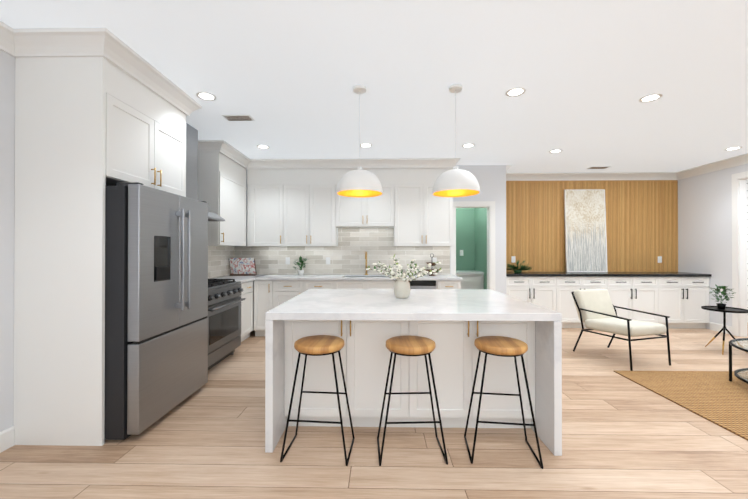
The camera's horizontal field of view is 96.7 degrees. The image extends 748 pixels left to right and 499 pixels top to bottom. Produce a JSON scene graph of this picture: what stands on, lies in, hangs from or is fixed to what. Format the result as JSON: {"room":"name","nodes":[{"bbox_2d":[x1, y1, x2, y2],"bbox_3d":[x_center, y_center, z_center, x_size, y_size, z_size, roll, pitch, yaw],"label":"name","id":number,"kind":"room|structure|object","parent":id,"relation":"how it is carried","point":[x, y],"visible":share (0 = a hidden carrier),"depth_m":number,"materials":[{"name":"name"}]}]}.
{"room":"kitchen","nodes":[
{"label":"kitchen","id":0,"kind":"room"},
{"bbox_2d":[0,50,222,431],"bbox_3d":[-2.512,-0.062,1.554,0.100,2.770,8.520,0,0,1],"label":"wall","id":1,"kind":"structure","parent":0,"point":[7,144],"depth_m":2.22,"materials":[{"name":"paint"}]},
{"bbox_2d":[0,426,14,452],"bbox_3d":[-2.486,1.250,-0.180,0.014,0.130,4.868,0,0,1],"label":"baseboard","id":2,"kind":"structure","parent":1,"relation":"attached to","point":[7,438],"depth_m":2.21,"materials":[{"name":"paint"}]},
{"bbox_2d":[0,21,19,56],"bbox_3d":[-2.444,-1.388,-0.166,0.097,0.132,4.870,0,0,1],"label":"crown molding","id":3,"kind":"structure","parent":1,"relation":"attached to","point":[5,30],"depth_m":2.17,"materials":[{"name":"paint"}]},
{"bbox_2d":[12,28,91,56],"bbox_3d":[-2.091,-1.377,2.215,0.480,0.132,0.097,0,0,1],"label":"crown molding","id":4,"kind":"structure","parent":1,"relation":"attached to","point":[29,42],"depth_m":2.22,"materials":[{"name":"paint"}]},
{"bbox_2d":[198,140,211,151],"bbox_3d":[-2.246,-1.366,4.398,0.330,0.132,0.097,0,0,1],"label":"crown molding","id":5,"kind":"structure","parent":1,"relation":"attached to","point":[203,145],"depth_m":4.40,"materials":[{"name":"paint"}]},
{"bbox_2d":[186,123,224,220],"bbox_3d":[-2.170,-0.898,3.849,0.477,1.071,0.910,0,0,1],"label":"range hood","id":6,"kind":"object","parent":1,"relation":"attached to","point":[191,162],"visible":0.17,"depth_m":3.88,"materials":[{"name":"silver metal"}]},
{"bbox_2d":[198,152,245,245],"bbox_3d":[-2.209,-0.742,4.902,0.383,1.373,0.918,0,0,1],"label":"upper cabinet","id":7,"kind":"object","parent":1,"relation":"attached to","point":[221,185],"visible":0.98,"depth_m":4.58,"materials":[{"name":"paint"}]},
{"bbox_2d":[208,246,235,278],"bbox_3d":[-2.404,-0.021,4.462,0.011,0.884,2.400,0,0,1],"label":"tile backsplash","id":8,"kind":"structure","parent":1,"relation":"attached to","point":[218,256],"depth_m":5.13,"materials":[{"name":"white tile"}]},
{"bbox_2d":[0,322,747,498],"bbox_3d":[3.054,1.356,2.137,11.210,0.060,9.900,0,0,1],"label":"floor","id":9,"kind":"structure","parent":0,"point":[623,437],"depth_m":2.16,"materials":[{"name":"brown wood"}]},
{"bbox_2d":[13,57,186,445],"bbox_3d":[-2.117,-0.055,2.752,0.643,2.768,0.990,0,0,1],"label":"cabinet","id":10,"kind":"object","parent":9,"relation":"on","point":[88,130],"visible":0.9,"depth_m":2.26,"materials":[{"name":"paint"}]},
{"bbox_2d":[104,182,207,439],"bbox_3d":[-1.977,0.433,2.749,0.868,1.792,0.938,0,0,1],"label":"fridge","id":11,"kind":"object","parent":9,"relation":"on","point":[156,304],"visible":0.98,"depth_m":2.42,"materials":[{"name":"silver metal"}]},
{"bbox_2d":[207,279,245,369],"bbox_3d":[-2.024,0.842,3.838,0.754,0.985,0.910,0,0,1],"label":"range","id":12,"kind":"object","parent":9,"relation":"on","point":[225,299],"visible":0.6,"depth_m":3.81,"materials":[{"name":"silver metal"}]},
{"bbox_2d":[241,282,244,341],"bbox_3d":[-2.122,0.901,4.525,0.546,0.874,0.435,0,0,1],"label":"base cabinet","id":13,"kind":"object","parent":9,"relation":"on","point":[242,284],"depth_m":4.70,"materials":[{"name":"paint"}]},
{"bbox_2d":[211,277,253,282],"bbox_3d":[-2.105,0.443,4.663,0.577,0.039,0.720,0,0,1],"label":"countertop","id":14,"kind":"structure","parent":13,"relation":"on","point":[242,279],"depth_m":4.87,"materials":[{"name":"white stone"}]},
{"bbox_2d":[245,281,252,338],"bbox_3d":[-2.117,0.903,4.843,0.546,0.874,0.430,0,0,1],"label":"base cabinet","id":15,"kind":"object","parent":9,"relation":"on","point":[247,315],"depth_m":4.92,"materials":[{"name":"paint"}]},
{"bbox_2d":[253,280,253,329],"bbox_3d":[-2.108,0.905,5.336,0.546,0.874,0.666,0,0,1],"label":"base cabinet","id":16,"kind":"object","parent":9,"relation":"on","point":[253,280],"depth_m":5.13,"materials":[{"name":"paint"}]},
{"bbox_2d":[254,280,277,335],"bbox_3d":[-1.644,0.905,5.366,0.380,0.874,0.613,0,0,1],"label":"base cabinet","id":17,"kind":"object","parent":9,"relation":"on","point":[269,295],"depth_m":5.07,"materials":[{"name":"paint"}]},
{"bbox_2d":[278,280,309,305],"bbox_3d":[-1.296,0.905,5.360,0.595,0.874,0.613,0,0,1],"label":"base cabinet","id":18,"kind":"object","parent":9,"relation":"on","point":[287,289],"depth_m":5.06,"materials":[{"name":"paint"}]},
{"bbox_2d":[223,275,461,279],"bbox_3d":[-0.528,0.446,5.319,3.707,0.039,0.649,0,0,1],"label":"countertop","id":19,"kind":"structure","parent":18,"relation":"on","point":[258,277],"depth_m":5.05,"materials":[{"name":"white stone"}]},
{"bbox_2d":[229,258,256,275],"bbox_3d":[-2.151,0.283,5.511,0.420,0.288,0.232,0,0,1],"label":"cookbook stand","id":20,"kind":"object","parent":19,"relation":"on","point":[242,266],"visible":0.96,"depth_m":5.44,"materials":[{"name":"multicoloured wood"}]},
{"bbox_2d":[294,256,308,275],"bbox_3d":[-1.203,0.265,5.474,0.298,0.324,0.322,0,0,1],"label":"potted plant","id":21,"kind":"object","parent":19,"relation":"on","point":[301,271],"visible":1,"depth_m":5.43,"materials":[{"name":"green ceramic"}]},
{"bbox_2d":[345,276,386,276],"bbox_3d":[-0.134,0.544,5.329,0.698,0.196,0.418,0,0,1],"label":"sink basin","id":22,"kind":"object","parent":19,"relation":"in","point":[365,276],"visible":0.17,"depth_m":5.53,"materials":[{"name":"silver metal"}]},
{"bbox_2d":[365,252,370,274],"bbox_3d":[-0.100,0.231,5.514,0.114,0.392,0.195,0,0,1],"label":"faucet","id":23,"kind":"object","parent":19,"relation":"on","point":[366,273],"visible":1,"depth_m":5.57,"materials":[{"name":"gold metal"}]},
{"bbox_2d":[424,254,438,275],"bbox_3d":[0.948,0.246,5.431,0.260,0.362,0.260,0,0,1],"label":"tiered stand","id":24,"kind":"object","parent":19,"relation":"on","point":[432,263],"visible":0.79,"depth_m":5.40,"materials":[{"name":"brown wood"}]},
{"bbox_2d":[280,335,354,465],"bbox_3d":[-0.360,0.966,2.201,0.428,0.722,0.328,0,0,5],"label":"stool","id":25,"kind":"object","parent":9,"relation":"on","point":[317,345],"visible":1,"depth_m":2.11,"materials":[{"name":"brown wood"}]},
{"bbox_2d":[310,280,345,288],"bbox_3d":[-0.821,0.905,5.351,0.645,0.874,0.613,0,0,1],"label":"base cabinet","id":26,"kind":"object","parent":9,"relation":"on","point":[314,284],"depth_m":5.05,"materials":[{"name":"paint"}]},
{"bbox_2d":[342,288,389,288],"bbox_3d":[-0.133,0.997,5.376,0.730,0.690,0.538,0,0,1],"label":"base cabinet","id":27,"kind":"object","parent":9,"relation":"on","point":[342,288],"depth_m":5.03,"materials":[{"name":"paint"}]},
{"bbox_2d":[377,335,447,465],"bbox_3d":[0.239,0.966,2.190,0.428,0.722,0.328,0,0,-2],"label":"stool","id":28,"kind":"object","parent":9,"relation":"on","point":[407,345],"visible":1,"depth_m":2.10,"materials":[{"name":"brown wood"}]},
{"bbox_2d":[265,289,561,455],"bbox_3d":[0.261,0.873,2.832,1.920,0.914,1.356,0,0,1],"label":"kitchen island","id":29,"kind":"object","parent":9,"relation":"on","point":[366,324],"visible":1,"depth_m":2.41,"materials":[{"name":"white stone"}]},
{"bbox_2d":[366,255,441,298],"bbox_3d":[0.264,0.225,2.844,0.676,0.380,0.422,0,0,1],"label":"vase","id":30,"kind":"object","parent":29,"relation":"on","point":[402,288],"visible":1,"depth_m":2.81,"materials":[{"name":"white ceramic"}]},
{"bbox_2d":[409,280,435,288],"bbox_3d":[0.645,0.908,5.291,0.590,0.868,0.664,0,0,1],"label":"dishwasher","id":31,"kind":"object","parent":9,"relation":"on","point":[422,284],"visible":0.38,"depth_m":5.00,"materials":[{"name":"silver metal"}]},
{"bbox_2d":[435,280,460,288],"bbox_3d":[1.130,0.905,5.316,0.371,0.874,0.613,0,0,1],"label":"base cabinet","id":32,"kind":"object","parent":9,"relation":"on","point":[440,284],"depth_m":5.02,"materials":[{"name":"paint"}]},
{"bbox_2d":[456,270,483,288],"bbox_3d":[1.632,0.890,6.599,0.906,0.915,0.626,0,0,1],"label":"pantry cabinet","id":33,"kind":"object","parent":9,"relation":"on","point":[472,279],"visible":0.27,"depth_m":6.31,"materials":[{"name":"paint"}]},
{"bbox_2d":[464,336,543,468],"bbox_3d":[0.829,0.965,2.179,0.428,0.722,0.328,0,0,7],"label":"stool","id":34,"kind":"object","parent":9,"relation":"on","point":[502,346],"visible":1,"depth_m":2.10,"materials":[{"name":"brown wood"}]},
{"bbox_2d":[506,276,561,313],"bbox_3d":[2.696,0.900,5.937,0.910,0.889,0.612,0,0,1],"label":"base cabinet","id":35,"kind":"object","parent":9,"relation":"on","point":[543,291],"depth_m":5.63,"materials":[{"name":"paint"}]},
{"bbox_2d":[562,276,613,327],"bbox_3d":[3.518,0.900,5.923,0.962,0.889,0.612,0,0,1],"label":"base cabinet","id":36,"kind":"object","parent":9,"relation":"on","point":[570,318],"depth_m":5.62,"materials":[{"name":"paint"}]},
{"bbox_2d":[571,289,670,370],"bbox_3d":[2.984,0.927,4.104,0.630,0.804,0.831,0,0,-16],"label":"armchair","id":37,"kind":"object","parent":9,"relation":"on","point":[595,309],"visible":1,"depth_m":4.08,"materials":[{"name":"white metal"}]},
{"bbox_2d":[614,276,661,323],"bbox_3d":[4.366,0.900,5.907,0.962,0.889,0.612,0,0,1],"label":"base cabinet","id":38,"kind":"object","parent":9,"relation":"on","point":[641,293],"depth_m":5.60,"materials":[{"name":"paint"}]},
{"bbox_2d":[614,370,747,439],"bbox_3d":[4.000,1.321,2.191,2.820,0.012,2.840,0,0,1],"label":"jute rug","id":39,"kind":"object","parent":9,"relation":"on","point":[719,398],"visible":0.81,"depth_m":3.07,"materials":[{"name":"beige wicker"}]},
{"bbox_2d":[729,338,747,383],"bbox_3d":[3.894,1.118,2.984,0.960,0.396,0.960,0,0,1],"label":"coffee table","id":40,"kind":"object","parent":39,"relation":"on","point":[731,344],"visible":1,"depth_m":3.32,"materials":[{"name":"black metal"}]},
{"bbox_2d":[662,276,709,328],"bbox_3d":[5.188,0.900,5.893,0.910,0.889,0.612,0,0,1],"label":"base cabinet","id":41,"kind":"object","parent":9,"relation":"on","point":[680,299],"depth_m":5.59,"materials":[{"name":"paint"}]},
{"bbox_2d":[506,272,709,275],"bbox_3d":[3.942,0.435,5.902,3.406,0.040,0.642,0,0,1],"label":"countertop","id":42,"kind":"structure","parent":41,"relation":"on","point":[507,273],"depth_m":5.61,"materials":[{"name":"black stone"}]},
{"bbox_2d":[506,260,532,272],"bbox_3d":[2.561,0.296,5.876,0.589,0.232,0.569,0,0,1],"label":"potted plant","id":43,"kind":"object","parent":42,"relation":"on","point":[515,267],"visible":1,"depth_m":5.84,"materials":[{"name":"green plant"}]},
{"bbox_2d":[564,189,607,271],"bbox_3d":[3.908,-0.349,6.144,0.735,1.528,0.102,0,0,1],"label":"canvas art","id":44,"kind":"object","parent":42,"relation":"on","point":[585,231],"visible":0.98,"depth_m":6.13,"materials":[{"name":"fabric"}]},
{"bbox_2d":[701,306,747,354],"bbox_3d":[4.579,1.052,4.344,0.436,0.564,0.440,0,0,1],"label":"side table","id":45,"kind":"object","parent":9,"relation":"on","point":[728,310],"visible":0.94,"depth_m":4.33,"materials":[{"name":"black metal"}]},
{"bbox_2d":[708,284,735,308],"bbox_3d":[4.565,0.618,4.342,0.300,0.325,0.311,0,0,1],"label":"potted plant","id":46,"kind":"object","parent":45,"relation":"on","point":[720,305],"visible":1,"depth_m":4.35,"materials":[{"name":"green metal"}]},
{"bbox_2d":[0,0,747,172],"bbox_3d":[3.054,-1.474,2.151,11.210,0.060,9.900,0,0,1],"label":"ceiling","id":47,"kind":"structure","parent":0,"point":[288,75],"depth_m":2.72,"materials":[{"name":"paint"}]},
{"bbox_2d":[84,27,202,115],"bbox_3d":[-1.783,-1.374,2.753,0.097,0.132,1.184,0,0,1],"label":"crown molding","id":48,"kind":"structure","parent":47,"relation":"attached to","point":[107,44],"depth_m":2.49,"materials":[{"name":"paint"}]},
{"bbox_2d":[196,92,216,100],"bbox_3d":[-1.572,-1.437,3.120,0.171,0.005,0.163,0,0,1],"label":"recessed light","id":49,"kind":"object","parent":47,"relation":"in","point":[205,96],"depth_m":3.12,"materials":[{"name":"paint"}]},
{"bbox_2d":[212,140,251,168],"bbox_3d":[-2.007,-1.364,4.783,0.097,0.132,0.877,0,0,1],"label":"crown molding","id":50,"kind":"structure","parent":47,"relation":"attached to","point":[221,146],"depth_m":4.69,"materials":[{"name":"paint"}]},
{"bbox_2d":[222,115,254,120],"bbox_3d":[-1.475,-1.432,3.622,0.300,0.009,0.150,0,0,1],"label":"ceiling vent","id":51,"kind":"object","parent":47,"relation":"in","point":[238,117],"depth_m":3.61,"materials":[{"name":"metal"}]},
{"bbox_2d":[256,145,269,148],"bbox_3d":[-1.545,-1.429,4.631,0.166,0.005,0.135,0,0,1],"label":"recessed light","id":52,"kind":"object","parent":47,"relation":"in","point":[264,146],"depth_m":4.62,"materials":[{"name":"paint"}]},
{"bbox_2d":[252,158,460,168],"bbox_3d":[-0.345,-1.362,5.278,3.400,0.132,0.127,0,0,1],"label":"crown molding","id":53,"kind":"structure","parent":47,"relation":"attached to","point":[346,162],"depth_m":5.26,"materials":[{"name":"paint"}]},
{"bbox_2d":[337,84,382,197],"bbox_3d":[-0.127,-0.967,2.956,0.410,0.944,0.410,0,0,1],"label":"pendant light","id":54,"kind":"object","parent":47,"relation":"hanging from","point":[359,182],"visible":1,"depth_m":2.84,"materials":[{"name":"white metal"}]},
{"bbox_2d":[360,143,371,146],"bbox_3d":[-0.111,-1.430,4.544,0.155,0.005,0.130,0,0,1],"label":"recessed light","id":55,"kind":"object","parent":47,"relation":"in","point":[363,144],"depth_m":4.57,"materials":[{"name":"paint"}]},
{"bbox_2d":[432,84,479,196],"bbox_3d":[0.723,-0.967,2.941,0.410,0.944,0.410,0,0,1],"label":"pendant light","id":56,"kind":"object","parent":47,"relation":"hanging from","point":[455,182],"visible":1,"depth_m":2.83,"materials":[{"name":"white metal"}]},
{"bbox_2d":[462,144,474,147],"bbox_3d":[1.298,-1.430,4.587,0.165,0.005,0.133,0,0,1],"label":"recessed light","id":57,"kind":"object","parent":47,"relation":"in","point":[465,145],"depth_m":4.57,"materials":[{"name":"paint"}]},
{"bbox_2d":[505,87,525,96],"bbox_3d":[1.289,-1.437,3.033,0.174,0.005,0.172,0,0,1],"label":"recessed light","id":58,"kind":"object","parent":47,"relation":"in","point":[515,92],"depth_m":3.04,"materials":[{"name":"paint"}]},
{"bbox_2d":[549,149,562,152],"bbox_3d":[2.642,-1.429,4.817,0.175,0.005,0.146,0,0,1],"label":"recessed light","id":59,"kind":"object","parent":47,"relation":"in","point":[558,150],"depth_m":4.85,"materials":[{"name":"paint"}]},
{"bbox_2d":[587,166,610,168],"bbox_3d":[3.904,-1.421,5.786,0.320,0.009,0.160,0,0,1],"label":"ceiling vent","id":60,"kind":"object","parent":47,"relation":"in","point":[593,167],"depth_m":5.75,"materials":[{"name":"metal"}]},
{"bbox_2d":[638,94,662,101],"bbox_3d":[2.619,-1.437,3.151,0.173,0.005,0.146,0,0,1],"label":"recessed light","id":61,"kind":"object","parent":47,"relation":"in","point":[649,98],"depth_m":3.16,"materials":[{"name":"paint"}]},
{"bbox_2d":[725,147,741,150],"bbox_3d":[5.085,-1.429,4.722,0.177,0.005,0.141,0,0,1],"label":"recessed light","id":62,"kind":"object","parent":47,"relation":"in","point":[733,148],"depth_m":4.71,"materials":[{"name":"paint"}]},
{"bbox_2d":[246,165,505,293],"bbox_3d":[-0.077,-0.041,5.711,4.620,2.770,0.120,0,0,1],"label":"wall","id":63,"kind":"structure","parent":0,"point":[491,179],"depth_m":5.62,"materials":[{"name":"paint"}]},
{"bbox_2d":[247,184,286,245],"bbox_3d":[-1.719,-0.549,5.507,0.646,0.995,0.348,0,0,1],"label":"upper cabinet","id":64,"kind":"object","parent":63,"relation":"attached to","point":[266,203],"depth_m":5.34,"materials":[{"name":"paint"}]},
{"bbox_2d":[287,184,338,245],"bbox_3d":[-1.031,-0.549,5.495,0.961,0.995,0.348,0,0,1],"label":"upper cabinet","id":65,"kind":"object","parent":63,"relation":"attached to","point":[298,207],"depth_m":5.32,"materials":[{"name":"paint"}]},
{"bbox_2d":[236,228,449,274],"bbox_3d":[-0.552,0.030,5.653,3.672,0.793,0.011,0,0,1],"label":"tile backsplash","id":66,"kind":"structure","parent":63,"relation":"attached to","point":[346,255],"depth_m":5.64,"materials":[{"name":"white tile"}]},
{"bbox_2d":[247,168,452,183],"bbox_3d":[-0.390,-1.236,5.493,3.304,0.378,0.336,0,0,1],"label":"soffit","id":67,"kind":"object","parent":63,"relation":"attached to","point":[332,175],"depth_m":5.33,"materials":[{"name":"paint"}]},
{"bbox_2d":[339,184,394,227],"bbox_3d":[-0.142,-0.707,5.480,0.940,0.680,0.348,0,0,1],"label":"upper cabinet","id":68,"kind":"object","parent":63,"relation":"attached to","point":[378,211],"depth_m":5.31,"materials":[{"name":"paint"}]},
{"bbox_2d":[394,184,452,245],"bbox_3d":[0.765,-0.550,5.463,0.994,0.995,0.348,0,0,1],"label":"upper cabinet","id":69,"kind":"object","parent":63,"relation":"attached to","point":[422,218],"depth_m":5.29,"materials":[{"name":"paint"}]},
{"bbox_2d":[450,201,494,290],"bbox_3d":[1.667,0.266,5.672,0.754,2.155,0.143,0,0,1],"label":"door frame","id":70,"kind":"structure","parent":63,"relation":"attached to","point":[489,206],"depth_m":5.61,"materials":[{"name":"paint"}]},
{"bbox_2d":[506,165,511,176],"bbox_3d":[2.285,-1.359,5.890,0.097,0.132,0.550,0,0,1],"label":"crown molding","id":71,"kind":"structure","parent":63,"relation":"attached to","point":[507,166],"depth_m":5.62,"materials":[{"name":"paint"}]},
{"bbox_2d":[456,208,474,269],"bbox_3d":[1.480,-0.035,6.973,1.470,2.770,0.100,0,0,1],"label":"wall","id":72,"kind":"structure","parent":0,"point":[465,230],"depth_m":6.92,"materials":[{"name":"green paint"}]},
{"bbox_2d":[475,208,486,288],"bbox_3d":[2.103,-0.038,6.322,0.038,2.770,1.180,0,0,1],"label":"wall","id":73,"kind":"structure","parent":0,"point":[480,239],"depth_m":6.45,"materials":[{"name":"green paint"}]},
{"bbox_2d":[678,163,747,328],"bbox_3d":[5.622,-0.061,1.723,0.100,2.770,8.950,0,0,1],"label":"wall","id":74,"kind":"structure","parent":0,"point":[705,223],"depth_m":5.59,"materials":[{"name":"paint"}]},
{"bbox_2d":[676,153,747,179],"bbox_3d":[5.523,-1.379,1.731,0.097,0.132,8.950,0,0,1],"label":"crown molding","id":75,"kind":"structure","parent":74,"relation":"attached to","point":[742,159],"depth_m":5.46,"materials":[{"name":"paint"}]},
{"bbox_2d":[710,322,731,333],"bbox_3d":[5.631,1.277,5.393,0.014,0.130,0.356,0,0,1],"label":"baseboard","id":76,"kind":"structure","parent":74,"relation":"attached to","point":[713,326],"depth_m":5.43,"materials":[{"name":"paint"}]},
{"bbox_2d":[732,171,747,336],"bbox_3d":[5.654,0.074,3.787,0.121,2.520,2.860,0,0,1],"label":"trim","id":77,"kind":"structure","parent":74,"relation":"attached to","point":[739,243],"depth_m":5.12,"materials":[{"name":"paint"}]},
{"bbox_3d":[5.488,-0.039,6.251,6.490,2.770,0.100,0,0,1],"label":"wall","id":78,"kind":"structure","parent":0,"visible":0},
{"bbox_2d":[506,172,675,180],"bbox_3d":[3.892,-1.358,6.188,3.300,0.132,0.097,0,0,1],"label":"crown molding","id":79,"kind":"structure","parent":78,"relation":"attached to","point":[606,175],"depth_m":6.19,"materials":[{"name":"paint"}]},
{"bbox_2d":[506,180,677,271],"bbox_3d":[3.947,-0.437,6.221,3.406,1.705,0.020,0,0,1],"label":"wall panel","id":80,"kind":"object","parent":78,"relation":"attached to","point":[641,225],"visible":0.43,"depth_m":6.20,"materials":[{"name":"brown wood"}]},
{"bbox_2d":[747,179,747,314],"bbox_3d":[7.192,-0.039,6.160,2.880,2.770,0.020,0,0,1],"label":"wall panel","id":81,"kind":"object","parent":78,"relation":"attached to","point":[747,245],"depth_m":6.16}
]}

